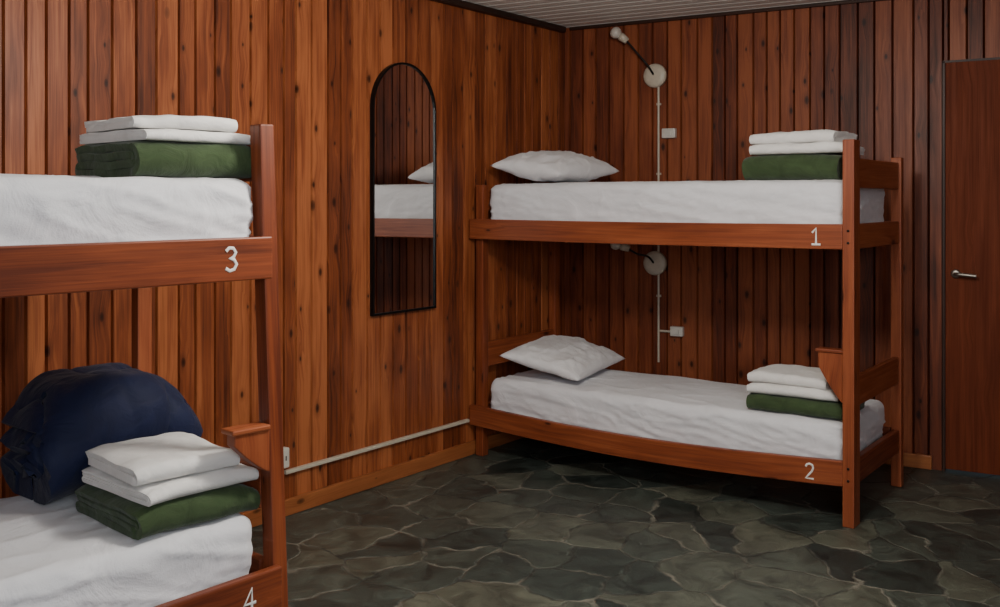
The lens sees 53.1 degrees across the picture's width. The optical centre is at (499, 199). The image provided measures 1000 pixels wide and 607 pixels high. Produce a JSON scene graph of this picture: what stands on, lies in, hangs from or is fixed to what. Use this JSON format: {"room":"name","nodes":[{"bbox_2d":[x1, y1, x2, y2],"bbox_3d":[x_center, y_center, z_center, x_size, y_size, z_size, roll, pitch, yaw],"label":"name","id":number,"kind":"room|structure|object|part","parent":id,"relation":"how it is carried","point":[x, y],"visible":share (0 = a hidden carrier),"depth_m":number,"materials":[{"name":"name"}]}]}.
{"room":"hostel dormitory room","nodes":[
{"label":"hostel dormitory room","id":0,"kind":"room"},
{"bbox_2d":[0,0,564,512],"bbox_3d":[-1.750,0.155,3.199,0.050,2.390,7.260,0,0,37],"label":"wall","id":1,"kind":"structure","parent":0,"point":[352,379],"depth_m":4.39,"materials":[{"name":"brown wood"}]},
{"bbox_2d":[283,447,288,467],"bbox_3d":[-0.927,1.095,4.238,0.036,0.085,0.066,0,0,37],"label":"wall socket","id":2,"kind":"object","parent":1,"relation":"attached to","point":[285,449],"visible":0.44,"depth_m":4.24,"materials":[{"name":"white plastic"}]},
{"bbox_2d":[284,419,469,474],"bbox_3d":[-0.543,1.162,4.768,0.022,0.016,1.260,0,0,37],"label":"pipe","id":3,"kind":"object","parent":1,"relation":"attached to","point":[355,452],"visible":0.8,"depth_m":4.68,"materials":[{"name":"beige plastic"}]},
{"bbox_2d":[240,432,523,527],"bbox_3d":[-1.737,1.314,3.158,0.020,0.070,7.170,0,0,37],"label":"baseboard","id":4,"kind":"structure","parent":1,"relation":"attached to","point":[320,496],"depth_m":4.71,"materials":[{"name":"brown wood"}]},
{"bbox_2d":[370,62,435,315],"bbox_3d":[-0.466,-0.062,4.873,0.022,1.214,0.458,0,0,37],"label":"wall mirror","id":5,"kind":"object","parent":1,"relation":"attached to","point":[402,99],"visible":1,"depth_m":4.86,"materials":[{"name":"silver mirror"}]},
{"bbox_2d":[430,0,565,32],"bbox_3d":[-1.740,-1.022,3.141,0.034,0.034,7.140,0,0,37],"label":"trim","id":6,"kind":"structure","parent":1,"relation":"attached to","point":[456,3],"depth_m":5.49,"materials":[{"name":"brown wood"}]},
{"bbox_2d":[251,437,999,606],"bbox_3d":[0.292,1.390,1.967,4.800,0.080,7.810,0,0,37],"label":"floor","id":7,"kind":"structure","parent":0,"point":[527,522],"depth_m":4.00,"materials":[{"name":"grey stone"}]},
{"bbox_2d":[0,124,287,606],"bbox_3d":[-1.528,0.575,2.204,0.796,1.551,2.037,0,0,44],"label":"bunk bed","id":8,"kind":"object","parent":7,"relation":"on","point":[137,266],"visible":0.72,"depth_m":2.58,"materials":[{"name":"brown wood"}]},
{"bbox_2d":[0,493,252,606],"bbox_3d":[-1.528,0.936,2.199,0.699,0.228,1.872,0,0,44],"label":"mattress","id":9,"kind":"object","parent":8,"relation":"on","point":[53,554],"visible":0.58,"depth_m":2.44,"materials":[{"name":"white fabric"}]},
{"bbox_2d":[0,363,202,504],"bbox_3d":[-1.155,0.660,2.911,0.342,0.335,0.495,0,0,40],"label":"quilt","id":10,"kind":"object","parent":9,"relation":"on","point":[60,415],"visible":0.77,"depth_m":2.77,"materials":[{"name":"blue fabric"}]},
{"bbox_2d":[74,483,259,539],"bbox_3d":[-0.885,0.785,2.661,0.371,0.086,0.350,0,0,43],"label":"blanket","id":11,"kind":"object","parent":9,"relation":"on","point":[136,521],"visible":0.69,"depth_m":2.53,"materials":[{"name":"fabric"}]},
{"bbox_2d":[82,463,258,506],"bbox_3d":[-0.879,0.726,2.666,0.358,0.046,0.319,0,0,41],"label":"sheet","id":12,"kind":"object","parent":11,"relation":"on","point":[153,493],"visible":0.6,"depth_m":2.55,"materials":[{"name":"white fabric"}]},
{"bbox_2d":[85,432,239,485],"bbox_3d":[-0.894,0.678,2.656,0.290,0.053,0.321,0,0,-44],"label":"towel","id":13,"kind":"object","parent":12,"relation":"on","point":[144,460],"visible":0.98,"depth_m":2.59,"materials":[{"name":"white fabric"}]},
{"bbox_2d":[0,174,252,245],"bbox_3d":[-1.526,0.058,2.199,0.701,0.245,1.875,0,0,44],"label":"mattress","id":14,"kind":"object","parent":8,"relation":"on","point":[34,209],"visible":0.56,"depth_m":2.37,"materials":[{"name":"white fabric"}]},
{"bbox_2d":[75,141,251,178],"bbox_3d":[-0.891,-0.106,2.668,0.366,0.098,0.344,0,0,44],"label":"blanket","id":15,"kind":"object","parent":14,"relation":"on","point":[164,159],"visible":0.92,"depth_m":2.54,"materials":[{"name":"fabric"}]},
{"bbox_2d":[80,129,250,144],"bbox_3d":[-0.888,-0.166,2.671,0.346,0.036,0.322,0,0,41],"label":"sheet","id":16,"kind":"object","parent":15,"relation":"on","point":[172,135],"visible":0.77,"depth_m":2.55,"materials":[{"name":"white fabric"}]},
{"bbox_2d":[84,115,237,132],"bbox_3d":[-0.900,-0.200,2.662,0.291,0.040,0.319,0,0,-44],"label":"towel","id":17,"kind":"object","parent":16,"relation":"on","point":[195,123],"visible":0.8,"depth_m":2.55,"materials":[{"name":"white fabric"}]},
{"bbox_3d":[-1.278,0.152,1.913,0.028,0.114,1.959,0,0,44],"label":"rail","id":18,"kind":"part","parent":8,"relation":"part of","materials":[{"name":"brown wood"}]},
{"bbox_3d":[-1.133,0.600,3.162,0.045,1.500,0.048,0,0,44],"label":"post","id":19,"kind":"part","parent":8,"relation":"part of","materials":[{"name":"brown wood"}]},
{"bbox_3d":[-1.268,1.030,1.923,0.028,0.130,1.989,0,0,44],"label":"rail","id":20,"kind":"part","parent":8,"relation":"part of","materials":[{"name":"brown wood"}]},
{"bbox_3d":[-0.874,1.020,2.916,0.663,0.110,0.030,0,0,43],"label":"foot rail","id":21,"kind":"part","parent":8,"relation":"part of","materials":[{"name":"brown wood"}]},
{"bbox_3d":[-0.613,0.575,2.671,0.050,1.551,0.099,0,0,44],"label":"post","id":22,"kind":"part","parent":8,"relation":"part of","materials":[{"name":"brown wood"}]},
{"bbox_2d":[469,139,903,528],"bbox_3d":[0.872,0.550,5.003,1.999,1.600,0.784,0,0,36],"label":"bunk bed","id":23,"kind":"object","parent":7,"relation":"on","point":[839,367],"visible":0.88,"depth_m":4.56,"materials":[{"name":"brown wood"}]},
{"bbox_3d":[-0.095,0.635,5.296,0.048,1.430,0.050,0,0,36],"label":"post","id":24,"kind":"part","parent":23,"relation":"part of","materials":[{"name":"brown wood"}]},
{"bbox_3d":[0.317,0.635,5.862,0.048,1.430,0.050,0,0,36],"label":"post","id":25,"kind":"part","parent":23,"relation":"part of","materials":[{"name":"brown wood"}]},
{"bbox_3d":[0.633,1.150,4.716,1.951,0.140,0.028,0,0,36],"label":"rail","id":26,"kind":"part","parent":23,"relation":"part of","materials":[{"name":"brown wood"}]},
{"bbox_3d":[0.633,0.154,4.716,1.951,0.109,0.028,0,0,36],"label":"rail","id":27,"kind":"part","parent":23,"relation":"part of","materials":[{"name":"brown wood"}]},
{"bbox_2d":[490,179,884,223],"bbox_3d":[0.879,0.042,4.994,1.862,0.276,0.686,0,0,36],"label":"mattress","id":28,"kind":"object","parent":23,"relation":"on","point":[738,201],"visible":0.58,"depth_m":4.62,"materials":[{"name":"white fabric"}]},
{"bbox_2d":[490,150,618,181],"bbox_3d":[0.307,-0.185,5.423,0.427,0.184,0.652,0,0,34],"label":"pillow","id":29,"kind":"object","parent":28,"relation":"on","point":[550,166],"visible":0.99,"depth_m":5.23,"materials":[{"name":"fabric"}]},
{"bbox_2d":[742,154,842,179],"bbox_3d":[1.367,-0.147,4.522,0.435,0.122,0.367,0,0,36],"label":"blanket","id":30,"kind":"object","parent":28,"relation":"on","point":[779,166],"visible":0.84,"depth_m":4.38,"materials":[{"name":"fabric"}]},
{"bbox_2d":[749,141,864,155],"bbox_3d":[1.382,-0.230,4.509,0.433,0.053,0.349,0,0,33],"label":"sheet","id":31,"kind":"object","parent":30,"relation":"on","point":[823,147],"visible":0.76,"depth_m":4.38,"materials":[{"name":"white fabric"}]},
{"bbox_2d":[749,130,857,144],"bbox_3d":[1.372,-0.282,4.519,0.388,0.061,0.312,0,0,38],"label":"towel","id":32,"kind":"object","parent":31,"relation":"on","point":[811,136],"visible":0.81,"depth_m":4.40,"materials":[{"name":"white fabric"}]},
{"bbox_2d":[490,369,885,459],"bbox_3d":[0.880,1.044,4.994,1.867,0.231,0.688,0,0,36],"label":"mattress","id":33,"kind":"object","parent":23,"relation":"on","point":[660,407],"visible":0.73,"depth_m":4.73,"materials":[{"name":"white fabric"}]},
{"bbox_2d":[499,335,624,380],"bbox_3d":[0.347,0.843,5.394,0.450,0.178,0.653,0,0,28],"label":"pillow","id":34,"kind":"object","parent":33,"relation":"on","point":[571,358],"visible":1,"depth_m":5.23,"materials":[{"name":"fabric"}]},
{"bbox_2d":[746,393,864,419],"bbox_3d":[1.374,0.897,4.490,0.429,0.078,0.365,0,0,35],"label":"blanket","id":35,"kind":"object","parent":33,"relation":"on","point":[774,403],"visible":0.56,"depth_m":4.35,"materials":[{"name":"fabric"}]},
{"bbox_2d":[747,382,838,401],"bbox_3d":[1.359,0.838,4.503,0.400,0.049,0.348,0,0,32],"label":"sheet","id":36,"kind":"object","parent":35,"relation":"on","point":[754,387],"visible":0.48,"depth_m":4.37,"materials":[{"name":"white fabric"}]},
{"bbox_2d":[747,364,830,389],"bbox_3d":[1.346,0.791,4.515,0.359,0.053,0.312,0,0,37],"label":"towel","id":37,"kind":"object","parent":36,"relation":"on","point":[794,375],"visible":0.9,"depth_m":4.44,"materials":[{"name":"white fabric"}]},
{"bbox_3d":[1.458,0.550,4.150,0.048,1.600,0.085,0,0,36],"label":"post","id":38,"kind":"part","parent":23,"relation":"part of","materials":[{"name":"brown wood"}]},
{"bbox_3d":[1.671,1.133,4.443,0.030,0.105,0.648,0,0,36],"label":"foot rail","id":39,"kind":"part","parent":23,"relation":"part of","materials":[{"name":"brown wood"}]},
{"bbox_3d":[1.671,0.152,4.443,0.030,0.105,0.648,0,0,36],"label":"foot rail","id":40,"kind":"part","parent":23,"relation":"part of","materials":[{"name":"brown wood"}]},
{"bbox_3d":[1.097,1.133,5.294,1.870,0.105,0.028,0,0,36],"label":"rail","id":41,"kind":"part","parent":23,"relation":"part of","materials":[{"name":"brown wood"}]},
{"bbox_3d":[1.877,0.575,4.726,0.048,1.550,0.045,0,0,36],"label":"post","id":42,"kind":"part","parent":23,"relation":"part of","materials":[{"name":"brown wood"}]},
{"bbox_2d":[463,0,844,27],"bbox_3d":[0.118,-1.065,1.731,4.800,0.050,8.407,0,0,37],"label":"ceiling","id":43,"kind":"structure","parent":0,"point":[566,13],"depth_m":5.43,"materials":[{"name":"white wood"}]},
{"bbox_2d":[565,0,999,470],"bbox_3d":[2.425,0.155,4.887,4.766,2.390,0.050,0,0,30],"label":"wall","id":44,"kind":"structure","parent":0,"point":[873,71],"depth_m":5.44,"materials":[{"name":"brown wood"}]},
{"bbox_2d":[610,27,666,87],"bbox_3d":[0.793,-0.819,5.741,0.324,0.348,0.096,0,0,-2],"label":"wall lamp","id":45,"kind":"object","parent":44,"relation":"attached to","point":[655,75],"visible":1,"depth_m":5.71,"materials":[{"name":"beige plastic"}]},
{"bbox_3d":[0.664,-0.960,5.735,0.066,0.067,0.068,0,0,37],"label":"bulb","id":46,"kind":"part","parent":45,"relation":"part of","materials":[{"name":"white glass"}]},
{"bbox_2d":[618,33,628,43],"bbox_3d":[0.707,-0.926,5.727,0.065,0.064,0.048,0,0,6],"label":"socket","id":47,"kind":"object","parent":45,"relation":"attached to","point":[622,37],"depth_m":5.71,"materials":[{"name":"beige plastic"}]},
{"bbox_3d":[0.804,-0.813,5.712,0.169,0.205,0.039,0,0,-4],"label":"arm","id":48,"kind":"part","parent":45,"relation":"part of","materials":[{"name":"black metal"}]},
{"bbox_2d":[610,244,666,274],"bbox_3d":[0.793,0.325,5.742,0.324,0.214,0.096,0,0,-2],"label":"wall lamp","id":49,"kind":"object","parent":44,"relation":"attached to","point":[655,263],"visible":0.85,"depth_m":5.71,"materials":[{"name":"beige plastic"}]},
{"bbox_3d":[0.664,0.252,5.732,0.067,0.068,0.068,0,0,37],"label":"bulb","id":50,"kind":"part","parent":49,"relation":"part of","materials":[{"name":"white glass"}]},
{"bbox_2d":[620,244,629,251],"bbox_3d":[0.716,0.269,5.723,0.061,0.056,0.048,0,0,8],"label":"socket","id":51,"kind":"object","parent":49,"relation":"attached to","point":[624,247],"depth_m":5.70,"materials":[{"name":"beige plastic"}]},
{"bbox_3d":[0.806,0.319,5.712,0.164,0.098,0.037,0,0,-4],"label":"arm","id":52,"kind":"part","parent":49,"relation":"part of","materials":[{"name":"black metal"}]},
{"bbox_2d":[656,87,669,361],"bbox_3d":[0.946,0.140,5.719,0.108,1.580,0.018,0,0,30],"label":"conduit","id":53,"kind":"object","parent":44,"relation":"attached to","point":[658,103],"visible":0.98,"depth_m":5.73,"materials":[{"name":"beige plastic"}]},
{"bbox_2d":[662,128,676,137],"bbox_3d":[0.962,-0.380,5.694,0.080,0.055,0.041,0,0,30],"label":"light switch","id":54,"kind":"object","parent":44,"relation":"attached to","point":[666,132],"visible":1,"depth_m":5.68,"materials":[{"name":"white plastic"}]},
{"bbox_2d":[670,326,683,336],"bbox_3d":[1.003,0.745,5.670,0.075,0.055,0.041,0,0,30],"label":"light switch","id":55,"kind":"object","parent":44,"relation":"attached to","point":[678,331],"visible":1,"depth_m":5.65,"materials":[{"name":"white plastic"}]},
{"bbox_2d":[570,0,885,30],"bbox_3d":[2.388,-1.030,4.868,4.560,0.018,0.020,0,0,30],"label":"trim","id":56,"kind":"structure","parent":44,"relation":"attached to","point":[845,1],"depth_m":5.53,"materials":[{"name":"brown wood"}]},
{"bbox_2d":[884,452,931,469],"bbox_3d":[1.287,1.314,5.516,2.026,0.070,0.020,0,0,30],"label":"baseboard","id":57,"kind":"structure","parent":44,"relation":"attached to","point":[913,460],"depth_m":5.03,"materials":[{"name":"brown wood"}]},
{"bbox_2d":[943,61,945,470],"bbox_3d":[2.220,0.330,4.996,0.015,2.040,0.051,0,0,37],"label":"door jamb","id":58,"kind":"object","parent":44,"relation":"attached to","point":[944,468],"depth_m":4.98,"materials":[{"name":"brown wood"}]},
{"bbox_2d":[943,57,999,62],"bbox_3d":[2.575,-0.687,4.787,0.834,0.012,0.050,0,0,30],"label":"door frame","id":59,"kind":"structure","parent":44,"relation":"in","point":[993,58],"depth_m":4.91,"materials":[{"name":"brown wood"}]},
{"bbox_2d":[945,59,999,474],"bbox_3d":[2.572,0.326,4.781,0.810,2.020,0.036,0,0,30],"label":"door","id":60,"kind":"structure","parent":44,"relation":"in","point":[972,88],"depth_m":4.91,"materials":[{"name":"brown wood"}]},
{"bbox_2d":[951,269,960,277],"bbox_3d":[2.252,0.365,4.941,0.044,0.044,0.012,0,0,30],"label":"rose","id":61,"kind":"object","parent":60,"relation":"attached to","point":[954,270],"visible":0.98,"depth_m":4.94,"materials":[{"name":"metal"}]},
{"bbox_2d":[953,272,975,277],"bbox_3d":[2.275,0.368,4.897,0.110,0.025,0.053,0,0,37],"label":"lever","id":62,"kind":"object","parent":60,"relation":"attached to","point":[968,275],"visible":1,"depth_m":4.88,"materials":[{"name":"metal"}]}
]}

